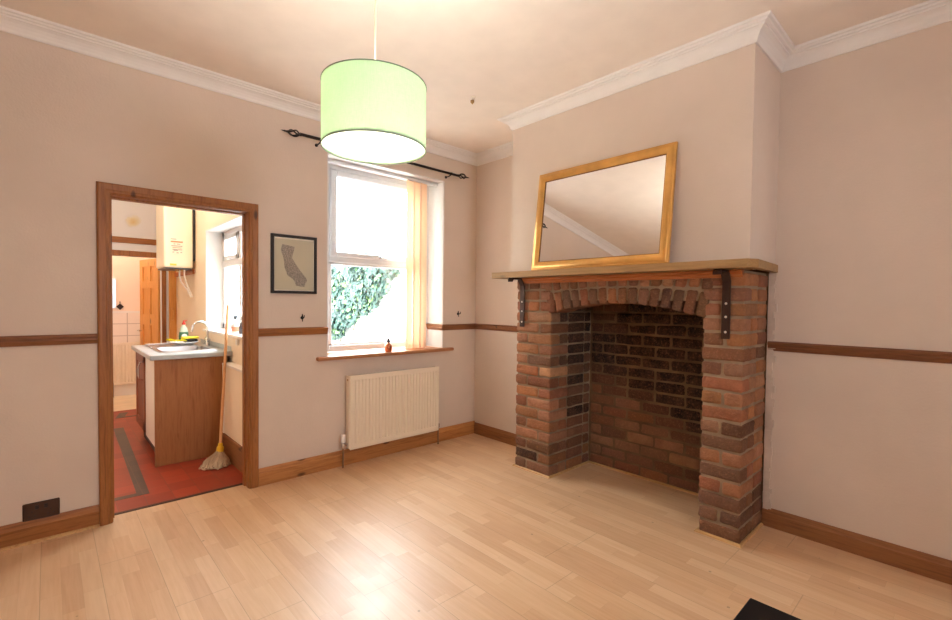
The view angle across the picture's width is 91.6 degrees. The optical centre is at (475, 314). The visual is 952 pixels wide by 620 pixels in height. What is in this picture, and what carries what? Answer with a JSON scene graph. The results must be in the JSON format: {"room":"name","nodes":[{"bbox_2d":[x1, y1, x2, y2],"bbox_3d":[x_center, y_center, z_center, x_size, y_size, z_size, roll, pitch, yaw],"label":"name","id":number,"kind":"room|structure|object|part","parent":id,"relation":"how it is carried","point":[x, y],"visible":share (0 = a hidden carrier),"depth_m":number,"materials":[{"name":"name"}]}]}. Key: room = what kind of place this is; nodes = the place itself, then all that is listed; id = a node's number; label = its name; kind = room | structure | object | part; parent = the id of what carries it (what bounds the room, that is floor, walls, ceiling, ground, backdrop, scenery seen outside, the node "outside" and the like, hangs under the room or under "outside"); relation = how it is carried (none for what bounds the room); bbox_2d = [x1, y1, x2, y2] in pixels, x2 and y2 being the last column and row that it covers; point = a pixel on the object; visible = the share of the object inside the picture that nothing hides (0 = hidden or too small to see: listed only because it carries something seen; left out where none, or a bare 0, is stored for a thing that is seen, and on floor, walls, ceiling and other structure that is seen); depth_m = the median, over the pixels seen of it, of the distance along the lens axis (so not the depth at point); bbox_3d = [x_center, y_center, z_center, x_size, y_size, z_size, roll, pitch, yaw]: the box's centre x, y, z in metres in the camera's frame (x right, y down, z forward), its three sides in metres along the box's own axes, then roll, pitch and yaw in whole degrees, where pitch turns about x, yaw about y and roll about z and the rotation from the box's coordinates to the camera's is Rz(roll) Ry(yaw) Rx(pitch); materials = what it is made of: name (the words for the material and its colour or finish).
{"room":"living room","nodes":[
{"label":"living room","id":0,"kind":"room"},
{"bbox_2d":[112,256,154,310],"bbox_3d":[-5.168,-0.182,6.142,2.250,2.600,0.100,-1,2,-43],"label":"wall","id":1,"kind":"structure","parent":0,"point":[126,270],"depth_m":6.39,"materials":[{"name":"paint"}]},
{"bbox_2d":[112,278,115,307],"bbox_3d":[-5.055,-0.293,6.150,0.430,0.413,0.034,-1,2,-43],"label":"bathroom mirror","id":2,"kind":"object","parent":1,"relation":"attached to","point":[113,279],"visible":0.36,"depth_m":6.28,"materials":[{"name":"mirror"}]},
{"bbox_2d":[113,313,139,342],"bbox_3d":[-5.157,0.469,6.101,2.100,0.980,0.010,-1,2,-43],"label":"tiles","id":3,"kind":"structure","parent":1,"relation":"attached to","point":[125,325],"depth_m":6.39,"materials":[{"name":"white tile"}]},
{"bbox_2d":[113,311,139,395],"bbox_3d":[-5.153,0.536,6.099,2.100,1.163,0.022,-1,2,-43],"label":"trim","id":4,"kind":"structure","parent":1,"relation":"attached to","point":[127,389],"depth_m":6.38,"materials":[{"name":"white paint"}]},
{"bbox_2d":[112,200,168,342],"bbox_3d":[-4.396,-0.275,5.217,2.130,2.850,0.100,-1,2,-43],"label":"wall","id":5,"kind":"structure","parent":0,"point":[129,219],"depth_m":5.48,"materials":[{"name":"white paint"}]},
{"bbox_2d":[112,236,155,244],"bbox_3d":[-4.408,-0.866,5.104,1.870,0.067,0.020,-1,2,-43],"label":"trim","id":6,"kind":"structure","parent":5,"relation":"attached to","point":[114,238],"depth_m":5.45,"materials":[{"name":"brown wood"}]},
{"bbox_2d":[112,250,166,344],"bbox_3d":[-4.386,0.191,5.659,0.895,1.897,0.745,-1,2,-43],"label":"door","id":7,"kind":"structure","parent":5,"relation":"in","point":[149,330],"depth_m":5.86,"materials":[{"name":"brown wood"}]},
{"bbox_2d":[169,271,176,339],"bbox_3d":[-3.745,0.249,5.723,0.078,1.730,0.068,-1,2,-43],"label":"door","id":8,"kind":"structure","parent":5,"relation":"in","point":[172,279],"depth_m":5.71,"materials":[{"name":"brown wood"}]},
{"bbox_2d":[176,210,241,364],"bbox_3d":[-2.578,-0.240,4.665,0.210,2.850,3.180,-1,2,-43],"label":"wall","id":9,"kind":"structure","parent":0,"point":[191,309],"depth_m":4.85,"materials":[{"name":"beige paint"}]},
{"bbox_2d":[156,205,194,296],"bbox_3d":[-3.246,-0.720,5.009,0.295,1.063,0.464,-1,2,-43],"label":"boiler","id":10,"kind":"object","parent":9,"relation":"attached to","point":[175,227],"visible":0.87,"depth_m":4.85,"materials":[{"name":"metal"}]},
{"bbox_3d":[-3.258,-0.874,4.995,0.260,0.755,0.460,-1,2,-43],"label":"casing","id":11,"kind":"part","parent":10,"relation":"part of","materials":[{"name":"metal"}]},
{"bbox_2d":[171,238,182,252],"bbox_3d":[-3.114,-0.714,4.816,0.108,0.148,0.001,-1,2,-43],"label":"print","id":12,"kind":"object","parent":10,"relation":"attached to","point":[176,243],"depth_m":4.82,"materials":[{"name":"white paper"}]},
{"bbox_2d":[175,269,194,276],"bbox_3d":[-3.393,-0.479,5.375,0.020,0.052,0.980,-1,2,-43],"label":"trim","id":13,"kind":"structure","parent":9,"relation":"attached to","point":[192,271],"depth_m":5.22,"materials":[{"name":"orange wood"}]},
{"bbox_2d":[202,328,241,338],"bbox_3d":[-2.218,0.172,4.210,0.177,0.022,1.400,-1,2,-43],"label":"window sill","id":14,"kind":"structure","parent":9,"relation":"attached to","point":[221,331],"depth_m":4.18,"materials":[{"name":"white paint"}]},
{"bbox_2d":[231,315,238,332],"bbox_3d":[-2.148,0.086,4.135,0.071,0.155,0.070,-1,2,-43],"label":"spray bottle","id":15,"kind":"object","parent":14,"relation":"on","point":[235,325],"visible":0.9,"depth_m":4.11,"materials":[{"name":"white plastic"}]},
{"bbox_2d":[239,317,241,333],"bbox_3d":[-2.027,0.092,4.029,0.070,0.150,0.069,-1,2,-43],"label":"bottle","id":16,"kind":"object","parent":14,"relation":"on","point":[240,325],"visible":0.25,"depth_m":4.00,"materials":[{"name":"grey plastic"}]},
{"bbox_2d":[206,216,241,328],"bbox_3d":[-2.205,-0.334,4.210,0.149,0.990,1.349,-1,2,-43],"label":"trim","id":17,"kind":"structure","parent":9,"relation":"attached to","point":[214,285],"depth_m":4.69,"materials":[{"name":"white paint"}]},
{"bbox_2d":[222,362,241,472],"bbox_3d":[-1.893,0.820,3.719,0.088,0.795,0.775,-1,2,-43],"label":"panel","id":18,"kind":"object","parent":9,"relation":"attached to","point":[232,418],"visible":0.48,"depth_m":3.76,"materials":[{"name":"beige paint"}]},
{"bbox_3d":[-1.895,1.121,3.725,0.088,0.192,0.770,-1,2,-43],"label":"skirting","id":19,"kind":"part","parent":18,"relation":"part of","materials":[{"name":"brown wood"}]},
{"bbox_3d":[-1.884,0.727,3.721,0.070,0.600,0.770,-1,2,-43],"label":"panel","id":20,"kind":"part","parent":18,"relation":"part of","materials":[{"name":"beige paint"}]},
{"bbox_2d":[222,226,241,329],"bbox_3d":[-2.146,-0.335,4.264,0.088,0.990,1.350,-1,2,-43],"label":"window","id":21,"kind":"structure","parent":9,"relation":"in","point":[229,261],"depth_m":4.58,"materials":[{"name":"white plastic"}]},
{"bbox_2d":[0,31,476,525],"bbox_3d":[-1.732,-0.174,3.345,4.800,2.804,0.330,-1,2,-43],"label":"wall","id":22,"kind":"structure","parent":0,"point":[70,121],"depth_m":2.74,"materials":[{"name":"beige paint"}]},
{"bbox_2d":[22,497,59,521],"bbox_3d":[-2.391,1.074,2.546,0.150,0.096,0.014,-1,2,-43],"label":"socket","id":23,"kind":"object","parent":22,"relation":"attached to","point":[51,507],"visible":1,"depth_m":2.54,"materials":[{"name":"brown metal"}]},
{"bbox_2d":[0,334,97,346],"bbox_3d":[-2.750,0.146,2.173,1.508,0.058,0.026,-1,2,-43],"label":"rail","id":24,"kind":"object","parent":22,"relation":"attached to","point":[65,339],"visible":1,"depth_m":2.54,"materials":[{"name":"brown wood"}]},
{"bbox_2d":[0,504,98,547],"bbox_3d":[-2.764,1.184,2.203,1.508,0.125,0.018,-1,2,-43],"label":"baseboard","id":25,"kind":"structure","parent":22,"relation":"attached to","point":[19,532],"depth_m":2.56,"materials":[{"name":"brown wood"}]},
{"bbox_2d":[0,524,99,551],"bbox_3d":[-2.754,1.240,2.193,1.508,0.014,0.014,-1,2,-43],"label":"trim","id":26,"kind":"structure","parent":22,"relation":"attached to","point":[97,525],"depth_m":2.55,"materials":[{"name":"brown wood"}]},
{"bbox_2d":[96,181,258,525],"bbox_3d":[-1.914,0.229,3.034,0.887,2.010,0.145,-1,2,-43],"label":"door frame","id":27,"kind":"structure","parent":22,"relation":"in","point":[105,192],"depth_m":2.92,"materials":[{"name":"brown wood"}]},
{"bbox_2d":[270,233,316,293],"bbox_3d":[-1.351,-0.373,3.447,0.338,0.431,0.025,-1,2,-43],"label":"picture frame","id":28,"kind":"object","parent":22,"relation":"attached to","point":[293,258],"visible":1,"depth_m":3.44,"materials":[{"name":"beige paper"}]},
{"bbox_2d":[259,153,444,355],"bbox_3d":[-1.002,-0.467,3.937,1.690,1.605,0.276,-1,2,-43],"label":"window","id":29,"kind":"structure","parent":22,"relation":"in","point":[436,194],"depth_m":4.46,"materials":[{"name":"white paint"}]},
{"bbox_2d":[259,421,474,486],"bbox_3d":[-0.786,1.159,4.031,2.105,0.125,0.018,-1,2,-43],"label":"baseboard","id":30,"kind":"structure","parent":22,"relation":"attached to","point":[301,467],"depth_m":3.81,"materials":[{"name":"brown wood"}]},
{"bbox_2d":[282,129,468,178],"bbox_3d":[-0.743,-1.321,3.921,1.803,0.061,0.107,-1,2,-43],"label":"pole","id":31,"kind":"object","parent":22,"relation":"attached to","point":[289,130],"visible":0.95,"depth_m":4.06,"materials":[{"name":"black metal"}]},
{"bbox_2d":[316,346,453,360],"bbox_3d":[-0.812,0.336,4.129,1.365,0.030,0.295,-1,2,-43],"label":"window sill","id":32,"kind":"structure","parent":22,"relation":"attached to","point":[395,351],"depth_m":3.98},
{"bbox_2d":[382,318,392,351],"bbox_3d":[-0.763,0.178,4.022,0.109,0.291,0.066,-1,2,-43],"label":"reed diffuser","id":33,"kind":"object","parent":32,"relation":"on","point":[388,347],"visible":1,"depth_m":4.01,"materials":[{"name":"orange glass"}]},
{"bbox_2d":[385,342,391,351],"bbox_3d":[-0.762,0.281,4.027,0.066,0.086,0.066,-1,2,-43],"label":"bottle","id":34,"kind":"object","parent":33,"relation":"attached to","point":[388,347],"depth_m":4.00,"materials":[{"name":"orange glass"}]},
{"bbox_2d":[341,366,439,467],"bbox_3d":[-0.718,0.854,4.031,0.996,0.737,0.093,-1,2,-43],"label":"radiator","id":35,"kind":"object","parent":22,"relation":"attached to","point":[381,407],"visible":1,"depth_m":3.95,"materials":[{"name":"metal"}]},
{"bbox_2d":[348,366,434,375],"bbox_3d":[-0.696,0.497,4.024,0.888,0.017,0.057,-1,2,-43],"label":"grille","id":36,"kind":"object","parent":35,"relation":"attached to","point":[404,372],"depth_m":4.04,"materials":[{"name":"white metal"}]},
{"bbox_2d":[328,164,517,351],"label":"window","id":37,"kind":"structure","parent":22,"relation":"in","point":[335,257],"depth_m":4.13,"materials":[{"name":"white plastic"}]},
{"bbox_3d":[-0.919,-0.864,4.214,0.889,0.733,0.072,-1,2,-43],"label":"sash","id":38,"kind":"part","parent":37,"relation":"part of","materials":[{"name":"white plastic"}]},
{"bbox_2d":[328,158,437,348],"bbox_3d":[-0.809,-0.469,4.107,1.151,1.585,0.040,-1,2,-43],"label":"vertical blind","id":39,"kind":"object","parent":37,"relation":"attached to","point":[416,233],"visible":0.89,"depth_m":4.33,"materials":[{"name":"beige fabric"}]},
{"bbox_2d":[0,0,928,152],"bbox_3d":[-0.019,-1.559,1.473,4.800,0.100,5.330,-1,2,-43],"label":"ceiling","id":40,"kind":"structure","parent":0,"point":[512,56],"depth_m":2.54,"materials":[{"name":"paint"}]},
{"bbox_2d":[320,0,426,164],"bbox_3d":[-0.372,-1.066,1.707,0.382,0.906,0.382,-1,2,-43],"label":"pendant lamp","id":41,"kind":"object","parent":40,"relation":"hanging from","point":[373,111],"visible":1,"depth_m":1.57,"materials":[{"name":"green fabric"}]},
{"bbox_3d":[-0.376,-0.730,1.715,0.378,0.231,0.378,-1,2,-43],"label":"lamp shade","id":42,"kind":"part","parent":41,"relation":"part of","materials":[{"name":"green fabric"}]},
{"bbox_2d":[322,131,424,162],"bbox_3d":[-0.377,-0.622,1.718,0.370,0.003,0.370,-1,2,-43],"label":"diffuser","id":43,"kind":"object","parent":41,"relation":"attached to","point":[355,146],"depth_m":1.70,"materials":[{"name":"white plastic"}]},
{"bbox_2d":[470,96,475,103],"bbox_3d":[-0.022,-1.528,3.307,0.040,0.056,0.040,0,1,-7],"label":"ceiling hook","id":44,"kind":"object","parent":40,"relation":"attached to","point":[471,97],"visible":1,"depth_m":3.30,"materials":[{"name":"gold metal"}]},
{"bbox_2d":[0,394,951,619],"bbox_3d":[-1.482,1.296,3.132,4.850,0.122,9.600,-1,2,-43],"label":"floor","id":45,"kind":"structure","parent":0,"point":[450,529],"depth_m":2.44,"materials":[{"name":"laminate"}]},
{"bbox_2d":[113,342,139,397],"bbox_3d":[-4.936,0.751,6.228,0.690,0.735,0.117,-1,2,-43],"label":"radiator","id":46,"kind":"object","parent":45,"relation":"on","point":[124,357],"visible":0.29,"depth_m":6.33,"materials":[{"name":"metal"}]},
{"bbox_2d":[136,352,226,466],"bbox_3d":[-2.713,0.769,4.226,0.598,0.852,1.056,-1,2,-43],"label":"base cabinet","id":47,"kind":"object","parent":45,"relation":"on","point":[178,401],"visible":0.75,"depth_m":3.84,"materials":[{"name":"laminate"}]},
{"bbox_3d":[-3.072,0.690,4.253,0.028,0.680,0.515,-1,2,-43],"label":"door","id":48,"kind":"part","parent":47,"relation":"part of","materials":[{"name":"brown wood"}]},
{"bbox_2d":[131,339,231,360],"bbox_3d":[-2.698,0.304,4.210,0.590,0.078,1.105,-1,2,-43],"label":"countertop","id":49,"kind":"structure","parent":47,"relation":"on","point":[150,354],"depth_m":3.89,"materials":[{"name":"grey stone"}]},
{"bbox_2d":[145,343,216,352],"bbox_3d":[-2.737,0.371,4.271,0.430,0.165,0.845,-1,2,-43],"label":"sink","id":50,"kind":"object","parent":49,"relation":"in","point":[159,347],"visible":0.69,"depth_m":4.30,"materials":[{"name":"metal"}]},
{"bbox_2d":[179,320,188,339],"bbox_3d":[-2.927,0.170,4.636,0.086,0.226,0.059,-1,2,-43],"label":"soap bottle","id":51,"kind":"object","parent":50,"relation":"on","point":[183,332],"visible":0.72,"depth_m":4.62,"materials":[{"name":"white plastic"}]},
{"bbox_2d":[169,341,198,344],"bbox_3d":[-2.832,0.273,4.490,0.256,0.029,0.256,-1,2,-43],"label":"plate","id":52,"kind":"object","parent":50,"relation":"on","point":[172,342],"visible":0.86,"depth_m":4.41,"materials":[{"name":"white ceramic"}]},
{"bbox_2d":[166,338,186,341],"bbox_3d":[-2.871,0.242,4.433,0.155,0.042,0.130,-1,2,-43],"label":"dishcloth","id":53,"kind":"object","parent":52,"relation":"on","point":[170,339],"visible":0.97,"depth_m":4.41,"materials":[{"name":"yellow fabric"}]},
{"bbox_2d":[183,339,197,341],"bbox_3d":[-2.781,0.252,4.509,0.110,0.030,0.080,-1,2,-43],"label":"pad","id":54,"kind":"object","parent":52,"relation":"on","point":[188,340],"visible":0.76,"depth_m":4.48,"materials":[{"name":"black plastic"}]},
{"bbox_2d":[181,336,198,338],"bbox_3d":[-2.798,0.225,4.527,0.140,0.021,0.080,-1,2,-43],"label":"sponge","id":55,"kind":"object","parent":54,"relation":"on","point":[184,337],"visible":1,"depth_m":4.51,"materials":[{"name":"yellow plastic"}]},
{"bbox_2d":[190,320,210,345],"bbox_3d":[-2.635,0.177,4.423,0.164,0.246,0.137,-1,2,-43],"label":"mixer tap","id":56,"kind":"object","parent":49,"relation":"on","point":[207,339],"visible":1,"depth_m":4.45,"materials":[{"name":"silver metal"}]},
{"bbox_3d":[-2.639,0.142,4.419,0.154,0.176,0.022,-1,2,-43],"label":"spout","id":57,"kind":"part","parent":56,"relation":"part of","materials":[{"name":"silver metal"}]},
{"bbox_2d":[198,305,230,470],"bbox_3d":[-2.058,0.567,3.758,0.198,1.291,0.385,1,1,9],"label":"mop","id":58,"kind":"object","parent":45,"relation":"on","point":[219,459],"visible":1,"depth_m":3.75,"materials":[{"name":"brown wood"}]},
{"bbox_2d":[216,443,223,451],"bbox_3d":[-2.072,1.076,3.746,0.054,0.077,0.058,-1,2,-43],"label":"socket","id":59,"kind":"object","parent":58,"relation":"attached to","point":[220,448],"depth_m":3.73,"materials":[{"name":"yellow plastic"}]},
{"bbox_3d":[-2.090,0.509,3.840,0.023,1.179,0.247,0,2,-13],"label":"handle","id":60,"kind":"part","parent":58,"relation":"part of","materials":[{"name":"brown wood"}]},
{"bbox_2d":[515,270,769,543],"bbox_3d":[1.130,0.482,3.377,0.647,1.556,1.691,-1,2,-43],"label":"fireplace","id":61,"kind":"object","parent":45,"relation":"on","point":[638,377],"visible":0.96,"depth_m":3.41,"materials":[{"name":"red brick"}]},
{"bbox_2d":[492,258,777,338],"bbox_3d":[0.974,-0.100,3.232,0.579,0.430,1.890,-1,2,-43],"label":"mantel shelf","id":62,"kind":"object","parent":61,"relation":"attached to","point":[726,269],"visible":1,"depth_m":2.79,"materials":[{"name":"orange wood"}]},
{"bbox_2d":[531,141,677,270],"bbox_3d":[0.797,-0.672,3.080,0.108,0.719,1.034,-1,2,-43],"label":"mirror","id":63,"kind":"object","parent":62,"relation":"on","point":[618,210],"visible":0.98,"depth_m":3.01,"materials":[{"name":"gold metal"}]},
{"bbox_3d":[0.899,-0.247,3.116,0.034,0.042,1.625,-1,2,-43],"label":"moulding","id":64,"kind":"part","parent":62,"relation":"part of","materials":[{"name":"orange wood"}]},
{"bbox_2d":[512,461,762,547],"bbox_3d":[1.081,1.253,3.361,0.554,0.014,1.710,-1,2,-43],"label":"beading","id":65,"kind":"structure","parent":61,"relation":"attached to","point":[760,525],"depth_m":3.42,"materials":[{"name":"beige wood"}]},
{"bbox_2d":[733,598,800,619],"bbox_3d":[0.899,1.095,0.930,0.550,0.450,0.800,-1,2,-43],"label":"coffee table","id":66,"kind":"object","parent":45,"relation":"on","point":[753,609],"visible":1,"depth_m":1.33,"materials":[{"name":"black paint"}]},
{"bbox_2d":[474,155,518,433],"bbox_3d":[0.418,-0.179,4.482,0.300,2.804,0.919,-1,2,-43],"label":"wall","id":67,"kind":"structure","parent":0,"point":[497,300],"depth_m":4.51,"materials":[{"name":"beige paint"}]},
{"bbox_2d":[474,422,516,445],"bbox_3d":[0.292,1.168,4.402,0.018,0.112,0.901,-1,2,-43],"label":"baseboard","id":68,"kind":"structure","parent":67,"relation":"attached to","point":[490,432],"depth_m":4.50,"materials":[{"name":"brown wood"}]},
{"bbox_2d":[511,43,780,271],"bbox_3d":[1.155,-0.919,3.336,0.760,1.248,1.726,-1,2,-43],"label":"wall","id":69,"kind":"structure","parent":0,"point":[722,112],"depth_m":2.68,"materials":[{"name":"beige paint"}]},
{"bbox_2d":[0,0,951,165],"bbox_3d":[0.022,-1.461,1.357,4.500,0.092,4.900,-1,2,-43],"label":"crown molding","id":70,"kind":"structure","parent":69,"relation":"attached to","point":[764,30],"depth_m":2.65,"materials":[{"name":"paint"}]},
{"bbox_2d":[769,21,951,559],"bbox_3d":[2.656,-0.091,2.062,0.300,2.804,2.284,-1,2,-43],"label":"wall","id":71,"kind":"structure","parent":0,"point":[860,445],"depth_m":2.46,"materials":[{"name":"beige paint"}]},
{"bbox_2d":[762,273,776,508],"bbox_3d":[1.774,0.517,2.791,0.016,1.530,0.048,-1,2,-43],"label":"trim","id":72,"kind":"structure","parent":71,"relation":"attached to","point":[772,306],"depth_m":2.79,"materials":[{"name":"paint"}]},
{"bbox_2d":[761,506,951,584],"bbox_3d":[2.524,1.255,1.989,0.018,0.112,2.286,-1,2,-43],"label":"baseboard","id":73,"kind":"structure","parent":71,"relation":"attached to","point":[937,568],"depth_m":2.47,"materials":[{"name":"brown wood"}]},
{"bbox_2d":[767,341,951,363],"bbox_3d":[2.535,0.219,1.957,0.026,0.058,2.278,-1,2,-43],"label":"rail","id":74,"kind":"object","parent":71,"relation":"attached to","point":[824,349],"visible":1,"depth_m":2.45,"materials":[{"name":"brown wood"}]},
{"label":"outside","id":75,"kind":"structure","parent":0,"visible":0},
{"bbox_3d":[-4.453,1.241,10.418,4.820,0.150,13.670,-1,2,-43],"label":"yard","id":76,"kind":"structure","parent":75,"visible":0},
{"bbox_2d":[230,266,405,351],"bbox_3d":[-3.934,0.059,10.903,0.220,2.200,13.600,-1,2,-43],"label":"wall","id":77,"kind":"structure","parent":76,"relation":"on","point":[393,305],"depth_m":8.32,"materials":[{"name":"white paint"}]},
{"bbox_2d":[328,251,399,352],"bbox_3d":[-2.657,0.011,9.111,0.332,2.433,4.059,-1,2,-42],"label":"ivy","id":78,"kind":"object","parent":77,"relation":"attached to","point":[343,299],"visible":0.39,"depth_m":8.62,"materials":[{"name":"green plant"}]},
{"bbox_3d":[-2.752,0.340,9.350,0.156,1.762,2.111,-1,2,-43],"label":"stem","id":79,"kind":"part","parent":78,"relation":"part of","materials":[{"name":"green plant"}]}
]}

